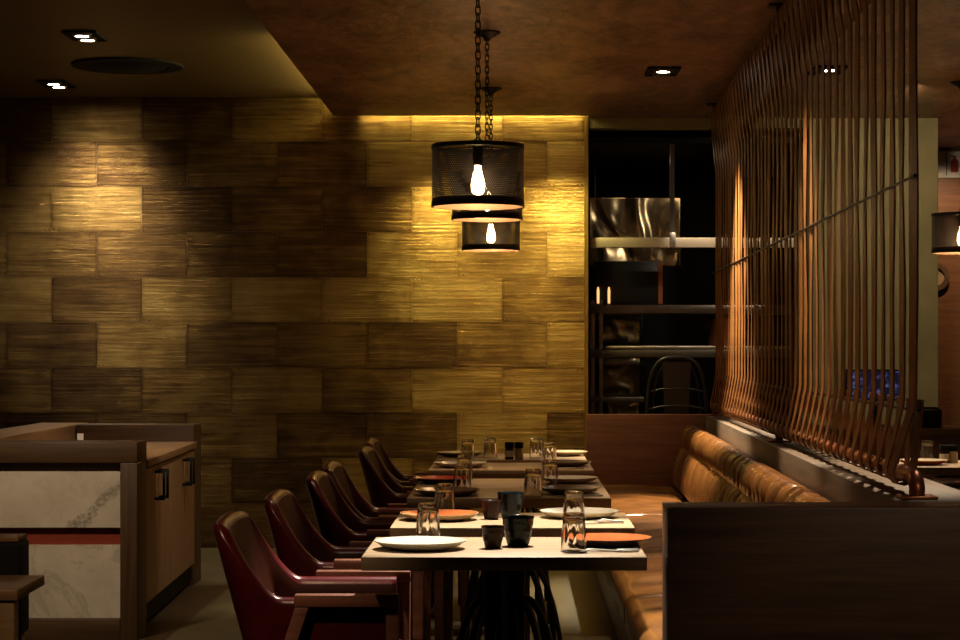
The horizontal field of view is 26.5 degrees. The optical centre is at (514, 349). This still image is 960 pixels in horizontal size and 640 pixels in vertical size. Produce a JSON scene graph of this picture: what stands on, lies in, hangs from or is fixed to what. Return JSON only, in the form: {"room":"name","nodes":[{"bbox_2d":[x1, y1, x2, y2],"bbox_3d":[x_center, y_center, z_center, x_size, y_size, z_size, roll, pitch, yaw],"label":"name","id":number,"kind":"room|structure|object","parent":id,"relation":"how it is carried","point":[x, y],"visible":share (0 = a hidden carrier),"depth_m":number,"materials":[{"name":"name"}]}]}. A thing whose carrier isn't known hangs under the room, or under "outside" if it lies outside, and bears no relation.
{"room":"restaurant","nodes":[
{"label":"restaurant","id":0,"kind":"room"},
{"bbox_2d":[0,0,319,97],"bbox_3d":[0.000,-1.720,8.300,8.400,0.100,17.800,0,0,0],"label":"ceiling","id":1,"kind":"structure","parent":0,"point":[224,50],"depth_m":11.29,"materials":[{"name":"paint"}]},
{"bbox_2d":[36,80,75,88],"bbox_3d":[-2.870,-1.660,12.750,0.180,0.020,0.316,0,0,0],"label":"recessed light","id":2,"kind":"object","parent":1,"relation":"in","point":[58,84],"visible":1,"depth_m":12.71,"materials":[{"name":"black"}]},
{"bbox_2d":[61,30,107,41],"bbox_3d":[-2.280,-1.660,10.800,0.180,0.020,0.316,0,0,0],"label":"recessed light","id":3,"kind":"object","parent":1,"relation":"in","point":[75,35],"visible":1,"depth_m":10.75,"materials":[{"name":"black"}]},
{"bbox_2d":[71,57,183,73],"bbox_3d":[-2.270,-1.655,11.940,0.650,0.030,0.650,0,0,0],"label":"ceiling vent","id":4,"kind":"object","parent":1,"relation":"in","point":[113,65],"visible":1,"depth_m":11.84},
{"bbox_2d":[0,98,584,547],"bbox_3d":[-1.869,-0.220,13.575,4.663,3.060,0.169,0,0,0],"label":"wall","id":5,"kind":"structure","parent":0,"point":[282,278],"depth_m":13.50,"materials":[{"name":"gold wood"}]},
{"bbox_2d":[585,116,587,457],"bbox_3d":[0.473,-0.129,13.575,0.023,2.877,0.190,0,0,0],"label":"trim","id":6,"kind":"structure","parent":5,"relation":"attached to","point":[586,117],"depth_m":13.48,"materials":[{"name":"gold metal"}]},
{"bbox_2d":[138,548,616,639],"bbox_3d":[0.000,1.360,8.300,8.400,0.100,17.800,0,0,0],"label":"floor","id":7,"kind":"structure","parent":0,"point":[203,610],"depth_m":10.25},
{"bbox_2d":[0,533,44,639],"bbox_3d":[-1.683,0.931,5.865,0.635,0.758,0.550,0,0,0],"label":"wooden armchair","id":8,"kind":"object","parent":7,"relation":"on","point":[16,583],"visible":1,"depth_m":6.02,"materials":[{"name":"brown wood"}]},
{"bbox_2d":[0,423,200,639],"bbox_3d":[-2.196,0.864,10.450,1.048,0.893,2.500,0,0,0],"label":"station","id":9,"kind":"object","parent":7,"relation":"on","point":[110,518],"visible":1,"depth_m":9.24,"materials":[{"name":"brown wood"}]},
{"bbox_2d":[77,433,83,439],"bbox_3d":[-2.250,0.471,10.550,0.032,0.078,0.024,0,0,0],"label":"card holder","id":10,"kind":"object","parent":9,"relation":"on","point":[80,436],"visible":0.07,"depth_m":10.55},
{"bbox_2d":[146,442,196,467],"bbox_3d":[-2.074,0.527,10.395,0.748,0.035,1.900,0,0,0],"label":"countertop","id":11,"kind":"structure","parent":9,"relation":"on","point":[157,452],"depth_m":10.54,"materials":[{"name":"brown wood"}]},
{"bbox_2d":[213,510,410,639],"bbox_3d":[-0.577,0.888,5.850,0.524,0.843,0.642,0,0,0],"label":"armchair","id":12,"kind":"object","parent":7,"relation":"on","point":[270,601],"visible":1,"depth_m":5.58,"materials":[{"name":"leather"}]},
{"bbox_2d":[264,489,430,639],"bbox_3d":[-0.552,0.888,6.780,0.524,0.843,0.642,0,0,0],"label":"armchair","id":13,"kind":"object","parent":7,"relation":"on","point":[299,546],"visible":0.46,"depth_m":6.54,"materials":[{"name":"leather"}]},
{"bbox_2d":[306,470,448,639],"bbox_3d":[-0.525,0.888,7.840,0.524,0.843,0.642,0,0,0],"label":"armchair","id":14,"kind":"object","parent":7,"relation":"on","point":[338,524],"visible":0.41,"depth_m":7.58,"materials":[{"name":"leather"}]},
{"bbox_2d":[443,571,445,595],"bbox_3d":[-0.453,0.887,7.840,0.360,0.105,0.456,0,0,0],"label":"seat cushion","id":15,"kind":"object","parent":14,"relation":"on","point":[444,571],"depth_m":7.96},
{"bbox_2d":[322,461,452,639],"bbox_3d":[-0.527,0.888,8.510,0.524,0.843,0.642,0,0,0],"label":"armchair","id":16,"kind":"object","parent":7,"relation":"on","point":[335,470],"visible":0.28,"depth_m":8.73,"materials":[{"name":"brown leather"}]},
{"bbox_2d":[365,438,459,604],"bbox_3d":[-0.522,0.888,10.800,0.524,0.843,0.642,0,0,0],"label":"armchair","id":17,"kind":"object","parent":7,"relation":"on","point":[402,479],"visible":0.19,"depth_m":10.96,"materials":[{"name":"red leather"}]},
{"bbox_2d":[358,446,469,625],"bbox_3d":[-0.485,0.888,9.880,0.524,0.843,0.642,0,0,0],"label":"armchair","id":18,"kind":"object","parent":7,"relation":"on","point":[383,489],"visible":0.28,"depth_m":9.62,"materials":[{"name":"red leather"}]},
{"bbox_2d":[361,537,646,639],"bbox_3d":[-0.029,0.920,5.702,0.760,0.740,0.575,0,0,0],"label":"dining table","id":19,"kind":"object","parent":7,"relation":"on","point":[542,553],"visible":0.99,"depth_m":5.56,"materials":[{"name":"brown wood"}]},
{"bbox_2d":[374,536,465,550],"bbox_3d":[-0.262,0.538,5.640,0.254,0.024,0.254,0,0,0],"label":"plate","id":20,"kind":"object","parent":19,"relation":"on","point":[400,543],"visible":1,"depth_m":5.68,"materials":[{"name":"beige ceramic"}]},
{"bbox_2d":[416,502,439,535],"bbox_3d":[-0.253,0.497,5.935,0.073,0.105,0.073,0,0,-27],"label":"tumbler","id":21,"kind":"object","parent":19,"relation":"on","point":[427,522],"visible":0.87,"depth_m":5.91,"materials":[{"name":"clear glass"}]},
{"bbox_2d":[481,525,504,548],"bbox_3d":[-0.061,0.519,5.660,0.066,0.062,0.066,0,0,0],"label":"tea cup","id":22,"kind":"object","parent":19,"relation":"on","point":[492,534],"visible":1,"depth_m":5.64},
{"bbox_2d":[502,515,533,546],"bbox_3d":[0.008,0.508,5.730,0.092,0.083,0.092,0,0,0],"label":"cup","id":23,"kind":"object","parent":19,"relation":"on","point":[518,528],"visible":0.99,"depth_m":5.70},
{"bbox_2d":[561,512,586,550],"bbox_3d":[0.161,0.497,5.575,0.073,0.105,0.073,0,0,-25],"label":"tumbler","id":24,"kind":"object","parent":19,"relation":"on","point":[573,533],"visible":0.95,"depth_m":5.55,"materials":[{"name":"clear glass"}]},
{"bbox_2d":[562,548,637,552],"bbox_3d":[0.230,0.544,5.523,0.215,0.013,0.022,0,0,-12],"label":"fork","id":25,"kind":"object","parent":19,"relation":"on","point":[586,550],"visible":1,"depth_m":5.52,"materials":[{"name":"metal"}]},
{"bbox_2d":[589,548,639,551],"bbox_3d":[0.270,0.546,5.559,0.143,0.006,0.015,0,0,-12],"label":"table knife","id":26,"kind":"object","parent":19,"relation":"on","point":[638,549],"visible":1,"depth_m":5.56,"materials":[{"name":"metal"}]},
{"bbox_2d":[586,533,651,547],"bbox_3d":[0.262,0.538,5.740,0.246,0.024,0.246,0,0,0],"label":"plate","id":27,"kind":"object","parent":19,"relation":"on","point":[598,540],"visible":0.82,"depth_m":5.78,"materials":[{"name":"orange ceramic"}]},
{"bbox_2d":[407,488,610,639],"bbox_3d":[-0.022,0.920,7.855,0.760,0.740,0.570,0,0,0],"label":"dining table","id":28,"kind":"object","parent":7,"relation":"on","point":[547,500],"visible":0.16,"depth_m":7.60,"materials":[{"name":"brown wood"}]},
{"bbox_2d":[413,487,479,496],"bbox_3d":[-0.258,0.538,7.720,0.254,0.024,0.254,0,0,0],"label":"plate","id":29,"kind":"object","parent":28,"relation":"on","point":[429,491],"visible":0.66,"depth_m":7.68,"materials":[{"name":"beige ceramic"}]},
{"bbox_2d":[453,463,470,486],"bbox_3d":[-0.208,0.497,8.020,0.073,0.105,0.073,0,0,-40],"label":"tumbler","id":30,"kind":"object","parent":28,"relation":"on","point":[462,475],"visible":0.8,"depth_m":7.99,"materials":[{"name":"clear glass"}]},
{"bbox_2d":[523,468,542,496],"bbox_3d":[0.068,0.497,7.660,0.073,0.105,0.073,0,0,-8],"label":"tumbler","id":31,"kind":"object","parent":28,"relation":"on","point":[533,479],"visible":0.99,"depth_m":7.63,"materials":[{"name":"clear glass"}]},
{"bbox_2d":[542,485,600,494],"bbox_3d":[0.212,0.538,7.820,0.236,0.024,0.236,0,0,0],"label":"plate","id":32,"kind":"object","parent":28,"relation":"on","point":[554,489],"visible":0.78,"depth_m":7.85,"materials":[{"name":"beige ceramic"}]},
{"bbox_2d":[553,494,602,496],"bbox_3d":[0.235,0.546,7.649,0.191,0.006,0.015,0,0,-6],"label":"table knife","id":33,"kind":"object","parent":28,"relation":"on","point":[589,494],"visible":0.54,"depth_m":7.65,"materials":[{"name":"metal"}]},
{"bbox_2d":[415,479,603,639],"bbox_3d":[-0.022,0.920,8.435,0.760,0.740,0.570,0,0,0],"label":"dining table","id":34,"kind":"object","parent":7,"relation":"on","point":[476,483],"visible":0.04,"depth_m":8.38,"materials":[{"name":"brown wood"}]},
{"bbox_2d":[413,475,471,483],"bbox_3d":[-0.300,0.538,8.420,0.244,0.024,0.244,0,0,0],"label":"plate","id":35,"kind":"object","parent":34,"relation":"on","point":[425,479],"visible":0.7,"depth_m":8.36,"materials":[{"name":"red ceramic"}]},
{"bbox_2d":[457,454,472,479],"bbox_3d":[-0.215,0.497,8.660,0.073,0.105,0.073,0,0,40],"label":"tumbler","id":36,"kind":"object","parent":34,"relation":"on","point":[464,458],"visible":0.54,"depth_m":8.64,"materials":[{"name":"clear glass"}]},
{"bbox_2d":[541,459,558,485],"bbox_3d":[0.142,0.497,8.300,0.073,0.105,0.073,0,0,42],"label":"tumbler","id":37,"kind":"object","parent":34,"relation":"on","point":[549,475],"visible":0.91,"depth_m":8.27,"materials":[{"name":"clear glass"}]},
{"bbox_2d":[558,475,597,483],"bbox_3d":[0.222,0.538,8.440,0.244,0.024,0.244,0,0,0],"label":"plate","id":38,"kind":"object","parent":34,"relation":"on","point":[563,479],"visible":0.75,"depth_m":8.38,"materials":[{"name":"beige ceramic"}]},
{"bbox_2d":[435,454,585,601],"bbox_3d":[-0.020,0.920,10.500,0.760,0.740,0.660,0,0,0],"label":"dining table","id":39,"kind":"object","parent":7,"relation":"on","point":[500,458],"visible":0.04,"depth_m":10.33,"materials":[{"name":"brown wood"}]},
{"bbox_2d":[434,451,482,456],"bbox_3d":[-0.287,0.538,10.520,0.260,0.024,0.260,0,0,0],"label":"plate","id":40,"kind":"object","parent":39,"relation":"on","point":[442,453],"visible":0.59,"depth_m":10.46,"materials":[{"name":"beige ceramic"}]},
{"bbox_2d":[461,439,474,459],"bbox_3d":[-0.237,0.497,10.220,0.073,0.105,0.073,0,0,36],"label":"tumbler","id":41,"kind":"object","parent":39,"relation":"on","point":[467,446],"visible":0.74,"depth_m":10.19,"materials":[{"name":"clear glass"}]},
{"bbox_2d":[483,437,496,457],"bbox_3d":[-0.127,0.497,10.400,0.073,0.105,0.073,0,0,-15],"label":"tumbler","id":42,"kind":"object","parent":39,"relation":"on","point":[490,448],"visible":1,"depth_m":10.37,"materials":[{"name":"clear glass"}]},
{"bbox_2d":[505,442,513,459],"bbox_3d":[-0.029,0.506,10.250,0.046,0.087,0.046,0,0,0],"label":"shaker","id":43,"kind":"object","parent":39,"relation":"on","point":[509,451],"visible":1,"depth_m":10.23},
{"bbox_2d":[505,448,513,459],"bbox_3d":[-0.029,0.522,10.250,0.045,0.056,0.045,0,0,0],"label":"jar","id":44,"kind":"object","parent":43,"relation":"attached to","point":[509,452],"depth_m":10.23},
{"bbox_2d":[514,442,522,459],"bbox_3d":[0.019,0.506,10.250,0.046,0.087,0.046,0,0,0],"label":"shaker","id":45,"kind":"object","parent":39,"relation":"on","point":[518,451],"visible":1,"depth_m":10.23,"materials":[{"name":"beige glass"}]},
{"bbox_2d":[514,448,522,459],"bbox_3d":[0.019,0.522,10.250,0.045,0.056,0.045,0,0,0],"label":"jar","id":46,"kind":"object","parent":45,"relation":"attached to","point":[518,452],"depth_m":10.23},
{"bbox_2d":[529,437,542,457],"bbox_3d":[0.109,0.497,10.400,0.073,0.105,0.073,0,0,-32],"label":"tumbler","id":47,"kind":"object","parent":39,"relation":"on","point":[536,445],"visible":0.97,"depth_m":10.37,"materials":[{"name":"clear glass"}]},
{"bbox_2d":[542,442,556,459],"bbox_3d":[0.168,0.497,9.870,0.073,0.105,0.073,0,0,36],"label":"tumbler","id":48,"kind":"object","parent":39,"relation":"on","point":[549,448],"visible":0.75,"depth_m":9.84,"materials":[{"name":"clear glass"}]},
{"bbox_2d":[556,450,587,456],"bbox_3d":[0.250,0.538,10.600,0.256,0.024,0.256,0,0,0],"label":"plate","id":49,"kind":"object","parent":39,"relation":"on","point":[562,453],"visible":0.54,"depth_m":10.52,"materials":[{"name":"beige ceramic"}]},
{"bbox_2d":[428,463,593,626],"bbox_3d":[-0.018,0.920,9.640,0.760,0.740,0.620,0,0,0],"label":"dining table","id":50,"kind":"object","parent":7,"relation":"on","point":[488,470],"visible":0.12,"depth_m":9.38,"materials":[{"name":"brown wood"}]},
{"bbox_2d":[433,461,486,467],"bbox_3d":[-0.258,0.538,9.560,0.254,0.024,0.254,0,0,0],"label":"plate","id":51,"kind":"object","parent":50,"relation":"on","point":[446,464],"visible":0.67,"depth_m":9.51,"materials":[{"name":"beige ceramic"}]},
{"bbox_2d":[539,460,591,466],"bbox_3d":[0.240,0.538,9.660,0.250,0.024,0.250,0,0,0],"label":"plate","id":52,"kind":"object","parent":50,"relation":"on","point":[560,463],"visible":0.73,"depth_m":9.58,"materials":[{"name":"beige ceramic"}]},
{"bbox_2d":[558,467,583,468],"bbox_3d":[0.230,0.546,9.419,0.180,0.006,0.015,0,0,0],"label":"table knife","id":53,"kind":"object","parent":50,"relation":"on","point":[567,467],"visible":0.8,"depth_m":9.41,"materials":[{"name":"metal"}]},
{"bbox_2d":[390,513,634,639],"bbox_3d":[-0.008,0.920,6.600,0.760,0.740,0.580,0,0,0],"label":"dining table","id":54,"kind":"object","parent":7,"relation":"on","point":[544,525],"visible":0.33,"depth_m":6.49,"materials":[{"name":"brown wood"}]},
{"bbox_2d":[400,509,478,521],"bbox_3d":[-0.245,0.538,6.600,0.254,0.024,0.254,0,0,0],"label":"plate","id":55,"kind":"object","parent":54,"relation":"on","point":[445,515],"visible":0.7,"depth_m":6.60,"materials":[{"name":"orange ceramic"}]},
{"bbox_2d":[434,483,454,509],"bbox_3d":[-0.235,0.497,6.800,0.073,0.105,0.073,0,0,36],"label":"tumbler","id":56,"kind":"object","parent":54,"relation":"on","point":[444,492],"visible":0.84,"depth_m":6.77,"materials":[{"name":"clear glass"}]},
{"bbox_2d":[481,500,500,519],"bbox_3d":[-0.078,0.519,6.620,0.067,0.061,0.067,0,0,0],"label":"tea cup","id":57,"kind":"object","parent":54,"relation":"on","point":[490,509],"visible":1,"depth_m":6.60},
{"bbox_2d":[497,491,523,515],"bbox_3d":[-0.015,0.509,6.700,0.088,0.082,0.088,0,0,0],"label":"cup","id":58,"kind":"object","parent":54,"relation":"on","point":[511,501],"visible":0.84,"depth_m":6.67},
{"bbox_2d":[562,490,584,521],"bbox_3d":[0.186,0.497,6.440,0.073,0.105,0.073,0,0,-7],"label":"tumbler","id":59,"kind":"object","parent":54,"relation":"on","point":[573,499],"visible":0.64,"depth_m":6.42,"materials":[{"name":"clear glass"}]},
{"bbox_2d":[540,507,618,518],"bbox_3d":[0.212,0.538,6.690,0.260,0.024,0.260,0,0,0],"label":"plate","id":60,"kind":"object","parent":54,"relation":"on","point":[590,512],"visible":0.69,"depth_m":6.69,"materials":[{"name":"beige ceramic"}]},
{"bbox_2d":[585,521,623,523],"bbox_3d":[0.253,0.546,6.444,0.191,0.006,0.015,0,0,-15],"label":"table knife","id":61,"kind":"object","parent":54,"relation":"on","point":[599,522],"visible":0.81,"depth_m":6.45,"materials":[{"name":"metal"}]},
{"bbox_2d":[588,316,645,413],"bbox_3d":[0.745,0.530,15.025,0.410,1.560,0.450,0,0,0],"label":"cabinet","id":62,"kind":"object","parent":7,"relation":"on","point":[622,376],"visible":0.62,"depth_m":14.80,"materials":[{"name":"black metal"}]},
{"bbox_2d":[645,356,707,413],"bbox_3d":[1.030,0.673,13.150,0.426,1.274,0.369,0,0,0],"label":"bar stool","id":63,"kind":"object","parent":7,"relation":"on","point":[676,375],"visible":0.55,"depth_m":12.98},
{"bbox_2d":[588,300,797,419],"bbox_3d":[1.260,0.480,14.400,1.480,1.659,0.400,0,0,0],"label":"shelf","id":64,"kind":"object","parent":7,"relation":"on","point":[593,309],"visible":0.59,"depth_m":14.20,"materials":[{"name":"metal"}]},
{"bbox_2d":[593,261,662,304],"bbox_3d":[0.797,-0.469,14.426,0.475,0.310,0.268,0,0,0],"label":"oven","id":65,"kind":"object","parent":64,"relation":"on","point":[629,282],"visible":0.89,"depth_m":14.30,"materials":[{"name":"black metal"}]},
{"bbox_2d":[637,314,646,334],"bbox_3d":[0.885,-0.179,14.180,0.072,0.149,0.071,0,0,0],"label":"ladle","id":66,"kind":"object","parent":64,"relation":"hanging from","point":[641,332],"visible":1,"depth_m":14.17,"materials":[{"name":"black metal"}]},
{"bbox_2d":[604,346,788,348],"bbox_3d":[1.280,-0.018,14.345,1.300,0.020,0.310,0,0,0],"label":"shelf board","id":67,"kind":"object","parent":64,"relation":"on","point":[605,347],"visible":0.66,"depth_m":14.19,"materials":[{"name":"plastic"}]},
{"bbox_2d":[701,319,750,345],"bbox_3d":[1.500,-0.123,14.420,0.328,0.190,0.270,0,0,37],"label":"stock pot","id":68,"kind":"object","parent":67,"relation":"on","point":[711,325],"visible":0.44,"depth_m":14.33,"materials":[{"name":"orange metal"}]},
{"bbox_2d":[593,425,830,639],"bbox_3d":[0.784,0.887,9.150,0.809,0.845,7.280,0,0,0],"label":"banquette","id":69,"kind":"object","parent":7,"relation":"on","point":[707,468],"visible":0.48,"depth_m":9.15,"materials":[{"name":"brown leather"}]},
{"bbox_2d":[603,514,661,572],"bbox_3d":[0.655,0.898,9.590,0.551,0.124,1.672,0,0,0],"label":"seat cushion","id":70,"kind":"object","parent":69,"relation":"on","point":[644,524],"depth_m":9.71,"materials":[{"name":"beige leather"}]},
{"bbox_2d":[604,547,661,625],"bbox_3d":[0.636,0.898,7.910,0.512,0.125,1.672,0,0,0],"label":"seat cushion","id":71,"kind":"object","parent":69,"relation":"on","point":[624,586],"depth_m":7.58,"materials":[{"name":"beige leather"}]},
{"bbox_2d":[603,485,683,501],"bbox_3d":[0.694,0.898,12.450,0.628,0.124,0.672,0,0,0],"label":"seat cushion","id":72,"kind":"object","parent":69,"relation":"on","point":[609,488],"depth_m":12.30,"materials":[{"name":"beige leather"}]},
{"bbox_2d":[625,596,661,639],"bbox_3d":[0.618,0.898,6.290,0.476,0.124,1.552,0,0,0],"label":"seat cushion","id":73,"kind":"object","parent":69,"relation":"on","point":[643,614],"depth_m":6.62,"materials":[{"name":"beige leather"}]},
{"bbox_2d":[608,492,680,515],"bbox_3d":[0.675,0.898,11.270,0.590,0.124,1.672,0,0,0],"label":"seat cushion","id":74,"kind":"object","parent":69,"relation":"on","point":[629,503],"depth_m":11.40,"materials":[{"name":"beige leather"}]},
{"bbox_2d":[672,425,701,490],"bbox_3d":[1.082,0.652,12.450,0.213,0.375,0.674,0,0,0],"label":"cushion","id":75,"kind":"object","parent":69,"relation":"on","point":[687,432],"depth_m":12.37,"materials":[{"name":"beige leather"}]},
{"bbox_2d":[680,429,725,501],"bbox_3d":[1.055,0.653,11.270,0.199,0.375,1.678,0,0,1],"label":"cushion","id":76,"kind":"object","parent":69,"relation":"on","point":[696,468],"depth_m":11.22,"materials":[{"name":"beige leather"}]},
{"bbox_2d":[701,442,759,501],"bbox_3d":[1.018,0.652,9.590,0.194,0.375,1.678,0,0,1],"label":"cushion","id":77,"kind":"object","parent":69,"relation":"on","point":[727,462],"depth_m":9.53,"materials":[{"name":"beige leather"}]},
{"bbox_2d":[736,460,805,501],"bbox_3d":[0.979,0.652,7.910,0.194,0.375,1.678,0,0,1],"label":"cushion","id":78,"kind":"object","parent":69,"relation":"on","point":[757,481],"depth_m":7.88,"materials":[{"name":"beige leather"}]},
{"bbox_2d":[783,486,830,501],"bbox_3d":[0.942,0.652,6.290,0.194,0.375,1.558,0,0,1],"label":"cushion","id":79,"kind":"object","parent":69,"relation":"on","point":[795,494],"depth_m":6.74,"materials":[{"name":"beige leather"}]},
{"bbox_2d":[586,414,959,639],"bbox_3d":[1.149,0.858,9.090,1.503,0.905,7.580,0,0,0],"label":"divider","id":80,"kind":"object","parent":7,"relation":"on","point":[868,562],"visible":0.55,"depth_m":5.30,"materials":[{"name":"brown wood"}]},
{"bbox_2d":[706,0,937,499],"bbox_3d":[1.177,-0.564,9.127,0.101,1.945,7.304,0,0,1],"label":"screen","id":81,"kind":"object","parent":80,"relation":"on","point":[758,59],"visible":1,"depth_m":7.73,"materials":[{"name":"wood"}]},
{"bbox_2d":[818,425,959,478],"bbox_3d":[2.500,0.892,12.550,1.200,0.835,0.560,0,0,0],"label":"countertop","id":82,"kind":"structure","parent":7,"relation":"on","point":[947,434],"depth_m":12.30,"materials":[{"name":"brown wood"}]},
{"bbox_2d":[845,369,898,426],"bbox_3d":[2.220,0.297,12.600,0.360,0.355,0.140,0,0,0],"label":"monitor","id":83,"kind":"object","parent":82,"relation":"on","point":[887,371],"visible":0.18,"depth_m":12.58,"materials":[{"name":"black"}]},
{"bbox_2d":[911,407,941,427],"bbox_3d":[2.525,0.412,12.520,0.160,0.125,0.180,0,0,0],"label":"receipt printer","id":84,"kind":"object","parent":82,"relation":"on","point":[932,416],"visible":0.57,"depth_m":12.43,"materials":[{"name":"black plastic"}]},
{"bbox_2d":[890,460,959,477],"bbox_3d":[2.100,0.920,9.860,0.800,0.740,0.620,0,0,0],"label":"dining table","id":85,"kind":"object","parent":7,"relation":"on","point":[944,470],"visible":0.03,"depth_m":9.55,"materials":[{"name":"brown wood"}]},
{"bbox_2d":[900,458,947,464],"bbox_3d":[1.957,0.538,9.780,0.240,0.024,0.240,0,0,0],"label":"plate","id":86,"kind":"object","parent":85,"relation":"on","point":[921,461],"visible":0.69,"depth_m":9.71,"materials":[{"name":"beige ceramic"}]},
{"bbox_2d":[920,440,934,458],"bbox_3d":[2.029,0.497,10.020,0.073,0.105,0.073,0,0,-4],"label":"tumbler","id":87,"kind":"object","parent":85,"relation":"on","point":[927,446],"visible":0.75,"depth_m":9.99,"materials":[{"name":"clear glass"}]},
{"bbox_2d":[939,445,948,462],"bbox_3d":[2.091,0.506,9.930,0.046,0.087,0.046,0,0,0],"label":"shaker","id":88,"kind":"object","parent":85,"relation":"on","point":[944,454],"visible":0.87,"depth_m":9.91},
{"bbox_2d":[939,451,948,462],"bbox_3d":[2.091,0.522,9.930,0.045,0.056,0.045,0,0,0],"label":"jar","id":89,"kind":"object","parent":88,"relation":"on","point":[943,454],"depth_m":9.91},
{"bbox_2d":[949,445,957,462],"bbox_3d":[2.135,0.506,9.930,0.046,0.087,0.046,0,0,0],"label":"drinking glass","id":90,"kind":"object","parent":85,"relation":"on","point":[953,454],"visible":1,"depth_m":9.91,"materials":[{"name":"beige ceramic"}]},
{"bbox_2d":[949,451,957,462],"bbox_3d":[2.135,0.522,9.930,0.045,0.056,0.045,0,0,0],"label":"jar","id":91,"kind":"object","parent":90,"relation":"on","point":[953,455],"depth_m":9.91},
{"bbox_3d":[2.120,0.920,8.330,0.800,0.740,0.620,0,0,0],"label":"dining table","id":92,"kind":"object","parent":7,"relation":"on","visible":0},
{"bbox_2d":[929,478,959,486],"bbox_3d":[1.790,0.538,8.250,0.250,0.024,0.250,0,0,0],"label":"plate","id":93,"kind":"object","parent":92,"relation":"on","point":[951,482],"visible":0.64,"depth_m":8.32,"materials":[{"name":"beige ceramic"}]},
{"bbox_2d":[412,602,427,639],"bbox_3d":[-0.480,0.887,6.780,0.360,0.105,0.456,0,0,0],"label":"chair leg","id":94,"kind":"object","parent":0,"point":[425,619],"depth_m":6.83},
{"bbox_2d":[244,0,959,147],"bbox_3d":[1.505,-1.552,7.500,5.390,0.030,16.200,0,0,0],"label":"ceiling","id":95,"kind":"structure","parent":0,"point":[590,58],"depth_m":10.67,"materials":[{"name":"paint"}]},
{"bbox_2d":[431,0,523,209],"bbox_3d":[-0.137,-1.032,7.530,0.344,1.008,0.344,0,0,0],"label":"pendant lamp","id":96,"kind":"object","parent":95,"relation":"hanging from","point":[493,198],"visible":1,"depth_m":7.41,"materials":[{"name":"black metal"}]},
{"bbox_2d":[473,148,482,164],"bbox_3d":[-0.137,-0.714,7.530,0.038,0.063,0.038,0,0,0],"label":"socket","id":97,"kind":"object","parent":96,"relation":"attached to","point":[473,148],"depth_m":7.51,"materials":[{"name":"black metal"}]},
{"bbox_2d":[451,30,522,221],"bbox_3d":[-0.135,-1.082,9.850,0.344,0.908,0.344,0,0,0],"label":"pendant lamp","id":98,"kind":"object","parent":95,"relation":"hanging from","point":[510,215],"visible":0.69,"depth_m":9.81,"materials":[{"name":"black metal"}]},
{"bbox_2d":[462,87,519,251],"bbox_3d":[-0.141,-1.060,11.960,0.344,0.954,0.344,0,0,0],"label":"pendant lamp","id":99,"kind":"object","parent":95,"relation":"hanging from","point":[490,244],"visible":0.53,"depth_m":11.85,"materials":[{"name":"black metal"}]},
{"bbox_2d":[644,66,680,76],"bbox_3d":[0.810,-1.527,11.200,0.180,0.020,0.316,0,0,0],"label":"recessed light","id":100,"kind":"object","parent":95,"relation":"in","point":[657,71],"visible":1,"depth_m":11.14,"materials":[{"name":"black"}]},
{"bbox_2d":[808,65,847,75],"bbox_3d":[1.710,-1.527,11.150,0.180,0.020,0.316,0,0,0],"label":"recessed light","id":101,"kind":"object","parent":95,"relation":"in","point":[839,66],"visible":0.4,"depth_m":11.11,"materials":[{"name":"black"}]},
{"bbox_2d":[931,81,959,254],"bbox_3d":[2.565,-1.046,11.700,0.344,0.982,0.344,0,0,0],"label":"pendant lamp","id":102,"kind":"object","parent":95,"relation":"hanging from","point":[951,246],"visible":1,"depth_m":11.61,"materials":[{"name":"black metal"}]},
{"bbox_2d":[588,177,787,425],"bbox_3d":[1.250,-0.180,16.450,2.100,2.980,0.100,0,0,0],"label":"wall","id":103,"kind":"structure","parent":0,"point":[692,282],"depth_m":16.40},
{"bbox_2d":[588,137,798,176],"bbox_3d":[1.350,-1.410,15.050,1.700,0.040,2.700,0,0,0],"label":"ceiling","id":104,"kind":"structure","parent":0,"point":[612,156],"depth_m":14.72,"materials":[{"name":"paint"}]},
{"bbox_2d":[588,165,679,265],"bbox_3d":[0.882,-1.004,15.300,0.665,0.769,0.600,0,0,0],"label":"extractor hood","id":105,"kind":"object","parent":104,"relation":"hanging from","point":[607,217],"visible":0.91,"depth_m":15.00,"materials":[{"name":"silver metal"}]},
{"bbox_2d":[590,144,798,247],"bbox_3d":[1.220,-1.040,13.740,1.420,0.700,0.072,0,0,0],"label":"rail","id":106,"kind":"object","parent":104,"relation":"hanging from","point":[672,241],"visible":0.79,"depth_m":13.71,"materials":[{"name":"metal"}]},
{"bbox_2d":[588,118,808,129],"bbox_3d":[1.218,-1.504,13.580,1.465,0.065,0.160,0,0,0],"label":"wall","id":107,"kind":"structure","parent":0,"point":[593,123],"depth_m":13.50,"materials":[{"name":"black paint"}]},
{"bbox_2d":[788,174,793,428],"bbox_3d":[2.250,-0.180,15.200,0.100,2.980,2.400,0,0,0],"label":"wall","id":108,"kind":"structure","parent":0,"point":[793,174],"depth_m":16.16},
{"bbox_2d":[798,118,937,431],"bbox_3d":[2.373,-0.114,13.740,0.855,2.847,0.520,0,0,0],"label":"wall","id":109,"kind":"structure","parent":0,"point":[927,380],"depth_m":13.48,"materials":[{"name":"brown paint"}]},
{"bbox_2d":[938,148,959,424],"bbox_3d":[3.250,-0.114,15.550,1.900,2.847,0.100,0,0,0],"label":"wall","id":110,"kind":"structure","parent":0,"point":[948,188],"depth_m":15.50,"materials":[{"name":"wood"}]},
{"bbox_2d":[938,263,949,289],"bbox_3d":[3.192,-0.555,15.475,0.210,0.210,0.030,0,0,0],"label":"wall frame","id":111,"kind":"object","parent":110,"relation":"attached to","point":[943,273],"visible":0.44,"depth_m":15.46,"materials":[{"name":"brown wood"}]},
{"bbox_2d":[938,151,959,177],"bbox_3d":[3.390,-1.410,15.490,0.420,0.200,0.010,0,0,0],"label":"fire sign","id":112,"kind":"object","parent":110,"relation":"attached to","point":[948,161],"visible":0.86,"depth_m":15.49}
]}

